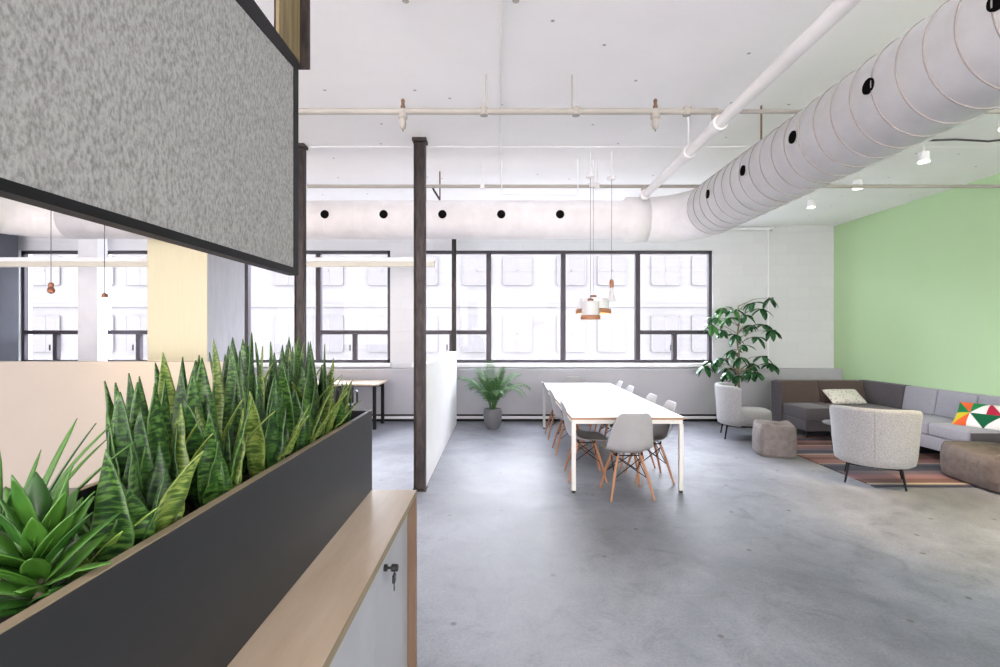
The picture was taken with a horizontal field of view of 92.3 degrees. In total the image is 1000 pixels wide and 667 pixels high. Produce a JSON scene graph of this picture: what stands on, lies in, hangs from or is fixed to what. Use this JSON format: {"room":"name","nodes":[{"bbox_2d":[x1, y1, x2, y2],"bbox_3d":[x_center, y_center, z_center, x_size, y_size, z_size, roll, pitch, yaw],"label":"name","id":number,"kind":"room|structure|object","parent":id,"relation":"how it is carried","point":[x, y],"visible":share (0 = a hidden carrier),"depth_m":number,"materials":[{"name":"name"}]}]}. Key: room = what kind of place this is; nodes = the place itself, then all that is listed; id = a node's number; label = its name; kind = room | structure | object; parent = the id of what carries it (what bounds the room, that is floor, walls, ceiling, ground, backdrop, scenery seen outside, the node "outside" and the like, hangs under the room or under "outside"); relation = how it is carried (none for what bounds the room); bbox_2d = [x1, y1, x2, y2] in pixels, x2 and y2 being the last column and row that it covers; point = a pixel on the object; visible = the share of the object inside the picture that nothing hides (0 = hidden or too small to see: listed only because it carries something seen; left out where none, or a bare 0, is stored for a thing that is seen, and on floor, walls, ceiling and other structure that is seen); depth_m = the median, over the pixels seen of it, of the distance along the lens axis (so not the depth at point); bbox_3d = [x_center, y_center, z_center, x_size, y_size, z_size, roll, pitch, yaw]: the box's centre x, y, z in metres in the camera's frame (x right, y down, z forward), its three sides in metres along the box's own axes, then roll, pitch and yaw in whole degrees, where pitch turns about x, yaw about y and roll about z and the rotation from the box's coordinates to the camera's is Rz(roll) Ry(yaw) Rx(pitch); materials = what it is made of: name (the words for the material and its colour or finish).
{"room":"open-plan office","nodes":[
{"label":"open-plan office","id":0,"kind":"room"},
{"bbox_2d":[0,233,17,360],"bbox_3d":[-9.250,-0.190,8.285,1.500,3.500,0.370,0,0,0],"label":"wall","id":1,"kind":"structure","parent":0,"point":[8,243],"depth_m":8.30,"materials":[{"name":"grey paint"}]},
{"bbox_2d":[78,239,107,360],"bbox_3d":[-7.090,-0.190,8.360,0.340,3.500,0.220,0,0,0],"label":"column","id":2,"kind":"structure","parent":0,"point":[92,315],"depth_m":8.25,"materials":[{"name":"white paint"}]},
{"bbox_2d":[0,361,222,487],"bbox_3d":[-6.100,0.923,4.910,7.000,1.274,0.120,0,0,0],"label":"wall","id":3,"kind":"structure","parent":0,"point":[40,401],"depth_m":4.85,"materials":[{"name":"beige paint"}]},
{"bbox_2d":[147,239,244,360],"bbox_3d":[-4.103,-0.190,6.550,0.766,3.500,0.900,0,0,0],"label":"column","id":4,"kind":"structure","parent":0,"point":[195,298],"depth_m":6.10,"materials":[{"name":"beige paint"}]},
{"bbox_2d":[18,226,833,367],"bbox_3d":[-1.850,-0.190,8.825,16.300,3.500,0.250,0,0,0],"label":"wall","id":5,"kind":"structure","parent":0,"point":[801,258],"depth_m":8.70,"materials":[{"name":"white paint"}]},
{"bbox_2d":[21,251,77,360],"bbox_3d":[-8.105,-0.487,8.768,1.230,2.045,0.105,0,0,0],"label":"window","id":6,"kind":"structure","parent":5,"relation":"in","point":[25,331],"depth_m":8.74,"materials":[{"name":"metal"}]},
{"bbox_2d":[108,251,389,362],"bbox_3d":[-4.620,-0.487,8.768,5.260,2.045,0.105,0,0,0],"label":"window","id":7,"kind":"structure","parent":5,"relation":"in","point":[139,333],"depth_m":8.74,"materials":[{"name":"metal"}]},
{"bbox_2d":[32,251,711,362],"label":"window","id":8,"kind":"structure","parent":5,"relation":"in","point":[673,346],"depth_m":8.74,"materials":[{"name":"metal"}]},
{"bbox_2d":[254,363,710,366],"bbox_3d":[-2.430,0.568,8.640,12.620,0.065,0.160,0,0,0],"label":"trim","id":9,"kind":"structure","parent":5,"relation":"attached to","point":[264,364],"depth_m":8.56,"materials":[{"name":"white paint"}]},
{"bbox_2d":[372,414,716,420],"bbox_3d":[-1.975,1.488,8.508,16.050,0.045,0.045,0,0,0],"label":"baseboard","id":10,"kind":"structure","parent":5,"relation":"attached to","point":[377,417],"depth_m":8.49,"materials":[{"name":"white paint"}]},
{"bbox_2d":[254,368,842,413],"bbox_3d":[-1.975,1.028,8.585,16.050,0.805,0.230,0,0,0],"label":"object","id":11,"kind":"structure","parent":5,"relation":"attached to","point":[693,394],"depth_m":8.50,"materials":[{"name":"grey paint"}]},
{"bbox_2d":[730,225,773,360],"bbox_3d":[4.110,-0.665,8.647,1.620,2.550,0.094,0,0,0],"label":"conduit","id":12,"kind":"object","parent":5,"relation":"attached to","point":[772,227],"visible":0.61,"depth_m":8.67,"materials":[{"name":"white metal"}]},
{"bbox_2d":[3,421,999,666],"bbox_3d":[-1.850,1.635,2.500,16.300,0.150,13.000,0,0,0],"label":"floor","id":13,"kind":"structure","parent":0,"point":[759,561],"depth_m":3.31,"materials":[{"name":"concrete"}]},
{"bbox_2d":[294,143,307,372],"bbox_3d":[-2.055,-0.190,4.940,0.118,3.499,0.114,0,0,0],"label":"steel post","id":14,"kind":"object","parent":13,"relation":"on","point":[299,281],"visible":0.32,"depth_m":4.91,"materials":[{"name":"black metal"}]},
{"bbox_2d":[227,490,416,666],"bbox_3d":[-0.668,1.130,0.625,0.593,0.860,3.050,0,0,0],"label":"storage cabinet","id":15,"kind":"object","parent":13,"relation":"on","point":[345,610],"visible":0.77,"depth_m":1.47,"materials":[{"name":"brown wood"}]},
{"bbox_2d":[0,410,371,666],"bbox_3d":[-0.754,0.521,0.725,0.363,0.356,2.850,0,0,0],"label":"planter box","id":16,"kind":"object","parent":15,"relation":"on","point":[195,591],"visible":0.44,"depth_m":0.94,"materials":[{"name":"grey laminate"}]},
{"bbox_2d":[0,465,122,617],"bbox_3d":[-0.670,0.302,0.686,0.211,0.219,0.234,0,0,-26],"label":"agave plant","id":17,"kind":"object","parent":16,"relation":"on","point":[36,558],"visible":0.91,"depth_m":0.68,"materials":[{"name":"green plant"}]},
{"bbox_2d":[0,418,134,578],"bbox_3d":[-0.777,0.280,0.752,0.298,0.262,0.292,0,0,38],"label":"spider plant","id":18,"kind":"object","parent":16,"relation":"on","point":[51,468],"visible":0.34,"depth_m":0.83,"materials":[{"name":"green plant"}]},
{"bbox_2d":[66,507,157,578],"bbox_3d":[-0.681,0.353,0.812,0.185,0.116,0.131,0,0,17],"label":"variegated plant","id":19,"kind":"object","parent":16,"relation":"on","point":[89,559],"visible":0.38,"depth_m":0.78,"materials":[{"name":"green plant"}]},
{"bbox_2d":[49,443,203,561],"bbox_3d":[-0.658,0.299,0.837,0.155,0.228,0.207,0,0,41],"label":"snake plant","id":20,"kind":"object","parent":16,"relation":"on","point":[112,497],"visible":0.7,"depth_m":0.82,"materials":[{"name":"green plant"}]},
{"bbox_2d":[106,382,189,494],"bbox_3d":[-0.714,0.254,0.958,0.112,0.313,0.151,0,0,14],"label":"snake plant","id":21,"kind":"object","parent":16,"relation":"on","point":[127,430],"visible":0.44,"depth_m":0.93,"materials":[{"name":"green plant"}]},
{"bbox_2d":[104,373,212,461],"bbox_3d":[-0.739,0.246,1.029,0.232,0.331,0.147,0,0,41],"label":"snake plant","id":22,"kind":"object","parent":16,"relation":"on","point":[110,408],"visible":0.18,"depth_m":1.03,"materials":[{"name":"green plant"}]},
{"bbox_2d":[153,352,199,414],"bbox_3d":[-0.861,0.229,1.278,0.120,0.364,0.174,0,0,0],"label":"snake plant","id":23,"kind":"object","parent":16,"relation":"on","point":[164,373],"visible":0.09,"depth_m":1.21,"materials":[{"name":"green plant"}]},
{"bbox_2d":[183,396,253,510],"bbox_3d":[-0.640,0.275,1.095,0.160,0.272,0.158,0,0,0],"label":"snake plant","id":24,"kind":"object","parent":16,"relation":"on","point":[216,473],"visible":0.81,"depth_m":1.05,"materials":[{"name":"green plant"}]},
{"bbox_2d":[167,357,275,502],"bbox_3d":[-0.702,0.235,1.175,0.238,0.353,0.152,0,0,16],"label":"snake plant","id":25,"kind":"object","parent":16,"relation":"on","point":[198,387],"visible":0.38,"depth_m":1.16,"materials":[{"name":"green plant"}]},
{"bbox_2d":[209,337,272,446],"bbox_3d":[-0.789,0.212,1.533,0.218,0.399,0.225,0,0,0],"label":"snake plant","id":26,"kind":"object","parent":16,"relation":"on","point":[219,377],"visible":0.21,"depth_m":1.45,"materials":[{"name":"green plant"}]},
{"bbox_2d":[222,332,264,474],"bbox_3d":[-0.755,0.204,1.416,0.097,0.413,0.136,0,0,0],"label":"snake plant","id":27,"kind":"object","parent":16,"relation":"on","point":[244,371],"visible":0.47,"depth_m":1.36,"materials":[{"name":"green plant"}]},
{"bbox_2d":[255,342,296,412],"bbox_3d":[-0.763,0.219,1.657,0.110,0.383,0.146,0,0,17],"label":"snake plant","id":28,"kind":"object","parent":16,"relation":"on","point":[275,369],"visible":0.25,"depth_m":1.62,"materials":[{"name":"green plant"}]},
{"bbox_2d":[241,374,311,477],"bbox_3d":[-0.600,0.261,1.308,0.177,0.302,0.200,0,0,-14],"label":"snake plant","id":29,"kind":"object","parent":16,"relation":"on","point":[266,447],"visible":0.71,"depth_m":1.29,"materials":[{"name":"green plant"}]},
{"bbox_2d":[265,337,341,405],"bbox_3d":[-0.740,0.211,1.837,0.274,0.400,0.168,0,0,-14],"label":"snake plant","id":30,"kind":"object","parent":16,"relation":"on","point":[299,360],"visible":0.16,"depth_m":1.80,"materials":[{"name":"green plant"}]},
{"bbox_2d":[291,341,333,412],"bbox_3d":[-0.727,0.220,1.883,0.138,0.381,0.135,0,0,32],"label":"snake plant","id":31,"kind":"object","parent":16,"relation":"on","point":[324,382],"visible":0.34,"depth_m":1.88,"materials":[{"name":"green plant"}]},
{"bbox_2d":[278,359,348,457],"bbox_3d":[-0.591,0.246,1.548,0.244,0.330,0.166,0,0,0],"label":"snake plant","id":32,"kind":"object","parent":16,"relation":"on","point":[294,410],"visible":0.7,"depth_m":1.51,"materials":[{"name":"green plant"}]},
{"bbox_2d":[291,377,360,441],"bbox_3d":[-0.628,0.279,1.690,0.221,0.266,0.272,0,0,0],"label":"snake plant","id":33,"kind":"object","parent":16,"relation":"on","point":[328,406],"visible":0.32,"depth_m":1.71,"materials":[{"name":"green plant"}]},
{"bbox_2d":[318,371,342,392],"bbox_3d":[-0.752,0.274,1.970,0.213,0.274,0.216,0,0,0],"label":"snake plant","id":34,"kind":"object","parent":16,"relation":"on","point":[329,371],"visible":0.06,"depth_m":1.96,"materials":[{"name":"green plant"}]},
{"bbox_2d":[328,381,351,430],"bbox_3d":[-0.673,0.293,1.986,0.120,0.236,0.153,0,0,-36],"label":"snake plant","id":35,"kind":"object","parent":16,"relation":"on","point":[343,410],"visible":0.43,"depth_m":1.95,"materials":[{"name":"green plant"}]},
{"bbox_2d":[388,564,398,590],"bbox_3d":[-0.377,0.859,1.690,0.038,0.093,0.026,0,0,0],"label":"key","id":36,"kind":"object","parent":15,"relation":"in","point":[394,568],"visible":1,"depth_m":1.68,"materials":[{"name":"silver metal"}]},
{"bbox_2d":[334,385,358,408],"bbox_3d":[-2.452,1.159,7.229,0.612,0.798,0.629,0,0,-20],"label":"office chair","id":37,"kind":"object","parent":13,"relation":"on","point":[337,391],"visible":0.19,"depth_m":7.03,"materials":[{"name":"black plastic"}]},
{"bbox_2d":[317,380,387,429],"bbox_3d":[-2.735,1.188,8.070,1.530,0.745,0.700,0,0,0],"label":"office desk","id":38,"kind":"object","parent":13,"relation":"on","point":[357,383],"visible":0.55,"depth_m":7.98,"materials":[{"name":"white wood"}]},
{"bbox_2d":[412,137,427,491],"bbox_3d":[-0.800,-0.190,4.800,0.139,3.499,0.134,0,0,0],"label":"steel post","id":39,"kind":"object","parent":13,"relation":"on","point":[420,143],"visible":0.96,"depth_m":4.77,"materials":[{"name":"black metal"}]},
{"bbox_2d":[426,351,456,485],"bbox_3d":[-0.800,0.935,6.600,0.100,1.250,3.400,0,0,0],"label":"wall","id":40,"kind":"structure","parent":13,"relation":"on","point":[441,371],"depth_m":5.95,"materials":[{"name":"white paint"}]},
{"bbox_2d":[452,239,455,350],"bbox_3d":[-0.800,-0.190,8.360,0.093,3.499,0.091,0,0,0],"label":"steel post","id":41,"kind":"object","parent":13,"relation":"on","point":[453,240],"visible":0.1,"depth_m":8.33,"materials":[{"name":"black metal"}]},
{"bbox_2d":[483,407,501,429],"bbox_3d":[-0.120,1.395,7.880,0.310,0.330,0.310,0,0,0],"label":"pot","id":42,"kind":"object","parent":13,"relation":"on","point":[492,415],"depth_m":7.77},
{"bbox_2d":[457,360,532,429],"bbox_3d":[-0.075,1.008,7.905,1.282,1.104,1.200,0,0,0],"label":"potted palm","id":43,"kind":"object","parent":13,"relation":"on","point":[492,414],"visible":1,"depth_m":7.78,"materials":[{"name":"plant"}]},
{"bbox_2d":[542,382,563,439],"bbox_3d":[0.887,1.147,7.270,0.504,0.832,0.456,0,0,-1],"label":"shell chair","id":44,"kind":"object","parent":13,"relation":"on","point":[547,396],"visible":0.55,"depth_m":7.14,"materials":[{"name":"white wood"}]},
{"bbox_2d":[549,389,587,455],"bbox_3d":[0.897,1.147,6.340,0.504,0.832,0.456,0,0,0],"label":"shell chair","id":45,"kind":"object","parent":13,"relation":"on","point":[556,409],"visible":0.6,"depth_m":6.21,"materials":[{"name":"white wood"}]},
{"bbox_2d":[564,376,591,429],"bbox_3d":[1.270,1.147,7.998,0.456,0.832,0.504,0,0,0],"label":"shell chair","id":46,"kind":"object","parent":13,"relation":"on","point":[569,379],"visible":0.17,"depth_m":8.22,"materials":[{"name":"white plastic"}]},
{"bbox_2d":[560,399,607,482],"bbox_3d":[0.907,1.147,5.231,0.504,0.832,0.456,0,0,2],"label":"shell chair","id":47,"kind":"object","parent":13,"relation":"on","point":[593,436],"visible":0.88,"depth_m":5.15,"materials":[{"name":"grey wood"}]},
{"bbox_2d":[589,381,622,431],"bbox_3d":[1.618,1.147,7.359,0.504,0.832,0.456,0,0,2],"label":"shell chair","id":48,"kind":"object","parent":13,"relation":"on","point":[620,383],"visible":0.2,"depth_m":7.40,"materials":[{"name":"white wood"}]},
{"bbox_2d":[543,383,683,492],"bbox_3d":[1.250,1.188,6.295,1.100,0.745,3.210,0,0,0],"label":"conference table","id":49,"kind":"object","parent":13,"relation":"on","point":[584,403],"visible":0.81,"depth_m":5.29,"materials":[{"name":"white laminate"}]},
{"bbox_2d":[596,385,633,448],"bbox_3d":[1.598,1.147,6.690,0.504,0.832,0.456,0,0,0],"label":"shell chair","id":50,"kind":"object","parent":13,"relation":"on","point":[630,388],"visible":0.2,"depth_m":6.68,"materials":[{"name":"brown wood"}]},
{"bbox_2d":[599,413,655,501],"bbox_3d":[1.226,1.147,4.642,0.456,0.832,0.504,0,0,-3],"label":"shell chair","id":51,"kind":"object","parent":13,"relation":"on","point":[630,433],"visible":1,"depth_m":4.46,"materials":[{"name":"grey plastic"}]},
{"bbox_2d":[610,393,656,468],"bbox_3d":[1.608,1.147,5.761,0.504,0.832,0.456,0,0,-2],"label":"shell chair","id":52,"kind":"object","parent":13,"relation":"on","point":[651,397],"visible":0.2,"depth_m":5.75,"materials":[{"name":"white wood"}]},
{"bbox_2d":[624,400,676,484],"bbox_3d":[1.618,1.147,5.170,0.504,0.832,0.456,0,0,0],"label":"shell chair","id":53,"kind":"object","parent":13,"relation":"on","point":[660,431],"visible":0.48,"depth_m":5.18,"materials":[{"name":"brown wood"}]},
{"bbox_2d":[696,297,781,427],"bbox_3d":[4.027,0.477,8.002,1.483,2.165,0.664,0,0,-7],"label":"tree","id":54,"kind":"object","parent":13,"relation":"on","point":[748,374],"visible":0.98,"depth_m":8.03,"materials":[{"name":"green plant"}]},
{"bbox_2d":[714,382,771,438],"bbox_3d":[3.650,1.162,7.234,0.776,0.799,0.771,0,0,18],"label":"armchair","id":55,"kind":"object","parent":13,"relation":"on","point":[730,412],"visible":0.83,"depth_m":7.00,"materials":[{"name":"grey fabric"}]},
{"bbox_2d":[741,406,771,426],"bbox_3d":[3.709,1.235,7.215,0.650,0.240,0.570,0,0,18],"label":"seat cushion","id":56,"kind":"object","parent":55,"relation":"on","point":[749,414],"depth_m":6.96,"materials":[{"name":"grey fabric"}]},
{"bbox_2d":[752,419,796,457],"bbox_3d":[3.552,1.347,6.220,0.460,0.426,0.439,0,0,14],"label":"pouf","id":57,"kind":"object","parent":13,"relation":"on","point":[770,438],"visible":1,"depth_m":6.03,"materials":[{"name":"beige leather"}]},
{"bbox_2d":[771,380,999,450],"bbox_3d":[5.255,1.160,6.647,1.570,0.800,2.545,0,0,0],"label":"sectional sofa","id":58,"kind":"object","parent":13,"relation":"on","point":[803,403],"visible":0.61,"depth_m":7.06,"materials":[{"name":"grey fabric"}]},
{"bbox_2d":[774,380,819,402],"bbox_3d":[4.810,0.932,7.788,0.620,0.345,0.264,0,0,0],"label":"cushion","id":59,"kind":"object","parent":58,"relation":"on","point":[785,391],"depth_m":7.70,"materials":[{"name":"brown fabric"}]},
{"bbox_2d":[782,402,829,420],"bbox_3d":[4.730,1.192,7.365,0.460,0.185,0.630,0,0,0],"label":"seat cushion","id":60,"kind":"object","parent":58,"relation":"on","point":[798,411],"depth_m":7.21,"materials":[{"name":"grey fabric"}]},
{"bbox_2d":[813,402,844,406],"bbox_3d":[5.127,1.192,7.365,0.327,0.185,0.630,0,0,0],"label":"seat cushion","id":61,"kind":"object","parent":58,"relation":"on","point":[827,404],"depth_m":7.54,"materials":[{"name":"fabric"}]},
{"bbox_2d":[815,380,865,402],"bbox_3d":[5.487,0.932,7.788,0.725,0.345,0.264,0,0,0],"label":"cushion","id":62,"kind":"object","parent":58,"relation":"on","point":[860,387],"depth_m":7.72,"materials":[{"name":"brown fabric"}]},
{"bbox_2d":[822,389,866,403],"bbox_3d":[5.380,0.985,7.500,0.561,0.216,0.247,0,0,-4],"label":"throw pillow","id":63,"kind":"object","parent":58,"relation":"on","point":[836,396],"visible":1,"depth_m":7.42,"materials":[{"name":"beige fabric"}]},
{"bbox_2d":[840,403,902,409],"bbox_3d":[5.577,1.192,7.190,0.567,0.185,0.980,0,0,0],"label":"seat cushion","id":64,"kind":"object","parent":58,"relation":"on","point":[885,406],"depth_m":7.23,"materials":[{"name":"grey fabric"}]},
{"bbox_2d":[860,380,911,408],"bbox_3d":[5.942,0.932,7.460,0.196,0.345,0.920,0,0,0],"label":"cushion","id":65,"kind":"object","parent":58,"relation":"on","point":[892,395],"depth_m":7.34,"materials":[{"name":"grey fabric"}]},
{"bbox_2d":[902,386,942,414],"bbox_3d":[5.942,0.932,6.735,0.196,0.345,0.520,0,0,0],"label":"cushion","id":66,"kind":"object","parent":58,"relation":"on","point":[923,399],"depth_m":6.70,"materials":[{"name":"grey fabric"}]},
{"bbox_2d":[921,413,953,434],"bbox_3d":[5.575,1.179,6.315,0.570,0.158,0.760,0,0,0],"label":"seat cushion","id":67,"kind":"object","parent":58,"relation":"on","point":[927,419],"depth_m":6.07,"materials":[{"name":"grey fabric"}]},
{"bbox_2d":[935,390,982,418],"bbox_3d":[5.942,0.932,6.200,0.196,0.345,0.540,0,0,0],"label":"cushion","id":68,"kind":"object","parent":58,"relation":"on","point":[946,401],"depth_m":6.26,"materials":[{"name":"grey fabric"}]},
{"bbox_2d":[929,423,999,440],"bbox_3d":[5.570,1.177,5.665,0.580,0.163,0.530,0,0,0],"label":"seat cushion","id":69,"kind":"object","parent":58,"relation":"on","point":[937,431],"depth_m":5.54,"materials":[{"name":"grey fabric"}]},
{"bbox_2d":[952,402,999,430],"bbox_3d":[5.700,0.985,5.600,0.258,0.294,0.621,0,0,-24],"label":"throw pillow","id":70,"kind":"object","parent":58,"relation":"on","point":[968,414],"visible":0.92,"depth_m":5.63,"materials":[{"name":"multicoloured fabric"}]},
{"bbox_2d":[978,395,999,405],"bbox_3d":[5.942,0.932,5.662,0.196,0.345,0.525,0,0,0],"label":"cushion","id":71,"kind":"object","parent":58,"relation":"on","point":[982,399],"depth_m":5.79,"materials":[{"name":"grey fabric"}]},
{"bbox_2d":[797,436,976,486],"bbox_3d":[4.900,1.554,6.055,2.200,0.012,2.390,0,0,0],"label":"striped rug","id":72,"kind":"object","parent":13,"relation":"on","point":[927,472],"visible":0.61,"depth_m":5.46,"materials":[{"name":"multicoloured fabric"}]},
{"bbox_2d":[822,419,832,448],"bbox_3d":[4.660,1.377,6.500,0.500,0.342,0.500,0,0,0],"label":"side table","id":73,"kind":"object","parent":72,"relation":"on","point":[828,422],"visible":0.15,"depth_m":6.53,"materials":[{"name":"white metal"}]},
{"bbox_2d":[829,405,922,491],"bbox_3d":[3.941,1.150,5.062,0.771,0.799,0.776,0,0,36],"label":"armchair","id":74,"kind":"object","parent":72,"relation":"on","point":[866,437],"visible":1,"depth_m":4.77,"materials":[{"name":"grey fabric"}]},
{"bbox_2d":[940,441,999,492],"bbox_3d":[5.224,1.352,4.930,0.880,0.389,0.817,0,0,4],"label":"pouf","id":75,"kind":"object","parent":72,"relation":"on","point":[976,463],"visible":1,"depth_m":4.93,"materials":[{"name":"brown leather"}]},
{"bbox_2d":[254,0,999,225],"bbox_3d":[-1.850,-2.040,2.500,16.300,0.200,13.000,0,0,0],"label":"ceiling","id":76,"kind":"structure","parent":0,"point":[364,53],"depth_m":3.83,"materials":[{"name":"paint"}]},
{"bbox_2d":[47,282,54,293],"bbox_3d":[-4.209,-1.156,4.500,0.062,1.568,0.062,0,0,0],"label":"pendant","id":77,"kind":"object","parent":76,"relation":"hanging from","point":[50,289],"visible":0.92,"depth_m":4.48,"materials":[{"name":"metal"}]},
{"bbox_2d":[0,257,146,266],"bbox_3d":[-6.225,-1.470,7.200,3.350,0.940,0.100,0,0,0],"label":"linear pendant","id":78,"kind":"object","parent":76,"relation":"hanging from","point":[4,261],"visible":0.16,"depth_m":7.15,"materials":[{"name":"white paint"}]},
{"bbox_2d":[0,261,146,266],"bbox_3d":[-6.225,-1.038,7.200,3.310,0.075,0.094,0,0,0],"label":"diffuser","id":79,"kind":"object","parent":78,"relation":"attached to","point":[2,263],"depth_m":7.15,"materials":[{"name":"white plastic"}]},
{"bbox_2d":[100,225,108,304],"bbox_3d":[-3.461,-1.094,4.200,0.062,1.692,0.062,0,0,0],"label":"pendant","id":80,"kind":"object","parent":76,"relation":"hanging from","point":[104,301],"visible":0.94,"depth_m":4.20,"materials":[{"name":"metal"}]},
{"bbox_2d":[101,293,107,297],"bbox_3d":[-3.461,-0.334,4.200,0.044,0.042,0.043,0,0,0],"label":"socket","id":81,"kind":"object","parent":80,"relation":"attached to","point":[103,295],"depth_m":4.18,"materials":[{"name":"orange metal"}]},
{"bbox_2d":[0,0,309,275],"bbox_3d":[-0.858,-1.092,0.745,0.068,1.696,2.690,0,0,0],"label":"acoustic panel","id":82,"kind":"object","parent":76,"relation":"hanging from","point":[176,122],"visible":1,"depth_m":1.21,"materials":[{"name":"grey fabric"}]},
{"bbox_2d":[306,257,435,266],"bbox_3d":[-2.280,-1.470,7.200,2.640,0.940,0.100,0,0,0],"label":"linear pendant","id":83,"kind":"object","parent":76,"relation":"hanging from","point":[310,261],"visible":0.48,"depth_m":7.15,"materials":[{"name":"white paint"}]},
{"bbox_2d":[306,261,434,266],"bbox_3d":[-2.280,-1.038,7.200,2.600,0.075,0.094,0,0,0],"label":"diffuser","id":84,"kind":"object","parent":83,"relation":"attached to","point":[308,263],"depth_m":7.15,"materials":[{"name":"white plastic"}]},
{"bbox_2d":[0,0,999,241],"bbox_3d":[-1.681,-1.510,1.077,8.592,0.860,9.955,0,0,0],"label":"air duct","id":85,"kind":"object","parent":76,"relation":"hanging from","point":[942,74],"visible":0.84,"depth_m":3.72,"materials":[{"name":"white metal"}]},
{"bbox_2d":[500,0,501,184],"bbox_3d":[0.006,-1.928,1.150,0.014,0.013,10.100,0,0,0],"label":"conduit","id":86,"kind":"object","parent":76,"relation":"attached to","point":[500,0],"visible":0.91,"depth_m":3.52,"materials":[{"name":"metal"}]},
{"bbox_2d":[501,158,578,195],"bbox_3d":[0.440,-1.726,5.300,0.859,0.409,0.020,0,0,0],"label":"conduit","id":87,"kind":"object","parent":76,"relation":"attached to","point":[577,158],"visible":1,"depth_m":5.29,"materials":[{"name":"white metal"}]},
{"bbox_2d":[581,149,599,319],"bbox_3d":[0.952,-1.044,5.050,0.206,1.791,0.206,0,0,0],"label":"pendant lamp","id":88,"kind":"object","parent":76,"relation":"hanging from","point":[590,308],"visible":1,"depth_m":5.00,"materials":[{"name":"metal"}]},
{"bbox_2d":[576,159,610,313],"bbox_3d":[1.040,-1.081,5.350,0.390,1.717,0.390,0,0,0],"label":"pendant lamp","id":89,"kind":"object","parent":76,"relation":"hanging from","point":[604,308],"visible":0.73,"depth_m":5.24,"materials":[{"name":"metal"}]},
{"bbox_2d":[607,152,615,300],"bbox_3d":[1.190,-1.142,5.120,0.090,1.594,0.090,0,0,0],"label":"pendant lamp","id":90,"kind":"object","parent":76,"relation":"hanging from","point":[611,297],"visible":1,"depth_m":5.11,"materials":[{"name":"metal"}]},
{"bbox_2d":[299,75,999,116],"bbox_3d":[0.020,-1.788,3.600,12.040,0.305,0.060,0,0,0],"label":"pipe","id":91,"kind":"object","parent":76,"relation":"hanging from","point":[483,111],"visible":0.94,"depth_m":3.58,"materials":[{"name":"white metal"}]},
{"bbox_2d":[398,98,406,131],"bbox_3d":[-0.728,-1.637,3.600,0.068,0.245,0.068,0,0,0],"label":"sprinkler","id":92,"kind":"object","parent":91,"relation":"attached to","point":[402,115],"visible":0.99,"depth_m":3.58,"materials":[{"name":"beige paint"}]},
{"bbox_2d":[651,98,659,131],"bbox_3d":[1.165,-1.637,3.600,0.068,0.245,0.068,0,0,0],"label":"sprinkler","id":93,"kind":"object","parent":91,"relation":"attached to","point":[655,116],"visible":0.97,"depth_m":3.58,"materials":[{"name":"beige paint"}]},
{"bbox_2d":[306,162,999,189],"bbox_3d":[0.020,-1.788,5.430,12.040,0.303,0.056,0,0,0],"label":"pipe","id":94,"kind":"object","parent":76,"relation":"hanging from","point":[482,185],"visible":0.48,"depth_m":5.41,"materials":[{"name":"white metal"}]},
{"bbox_2d":[308,147,999,149],"bbox_3d":[-1.975,-1.937,5.020,16.050,0.006,0.080,0,0,0],"label":"trim","id":95,"kind":"structure","parent":76,"relation":"attached to","point":[309,148],"depth_m":5.02,"materials":[{"name":"paint"}]},
{"bbox_2d":[639,0,860,200],"bbox_3d":[1.630,-1.722,0.781,0.112,0.436,9.362,0,0,0],"label":"pipe","id":96,"kind":"object","parent":76,"relation":"hanging from","point":[838,9],"visible":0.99,"depth_m":2.96,"materials":[{"name":"metal"}]},
{"bbox_2d":[741,107,999,224],"bbox_3d":[3.940,-1.875,2.050,0.200,0.129,11.900,0,0,0],"label":"pipe","id":97,"kind":"object","parent":76,"relation":"attached to","point":[982,115],"visible":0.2,"depth_m":4.94,"materials":[{"name":"white metal"}]},
{"bbox_2d":[930,138,999,141],"bbox_3d":[5.141,-1.907,4.690,1.807,0.055,0.050,0,0,5],"label":"cable","id":98,"kind":"object","parent":76,"relation":"attached to","point":[954,139],"visible":0.81,"depth_m":4.73,"materials":[{"name":"metal"}]},
{"bbox_3d":[4.220,-1.922,1.750,0.030,0.034,11.300,0,0,0],"label":"track","id":99,"kind":"object","parent":76,"relation":"attached to","visible":0},
{"bbox_2d":[807,194,814,208],"bbox_3d":[4.220,-1.802,6.510,0.100,0.204,0.100,0,0,0],"label":"spot lamp","id":100,"kind":"object","parent":99,"relation":"attached to","point":[810,203],"visible":1,"depth_m":6.48,"materials":[{"name":"metal"}]},
{"bbox_2d":[853,173,862,189],"bbox_3d":[4.220,-1.802,5.660,0.100,0.204,0.100,0,0,0],"label":"spot lamp","id":101,"kind":"object","parent":99,"relation":"attached to","point":[858,181],"visible":0.74,"depth_m":5.63,"materials":[{"name":"metal"}]},
{"bbox_2d":[917,143,929,163],"bbox_3d":[4.220,-1.802,4.780,0.100,0.204,0.100,0,0,0],"label":"spot lamp","id":102,"kind":"object","parent":99,"relation":"attached to","point":[924,156],"visible":0.96,"depth_m":4.75,"materials":[{"name":"metal"}]},
{"bbox_2d":[834,173,999,418],"bbox_3d":[6.175,-0.190,2.350,0.250,3.500,12.700,0,0,0],"label":"wall","id":103,"kind":"structure","parent":0,"point":[917,282],"depth_m":6.84,"materials":[{"name":"green paint"}]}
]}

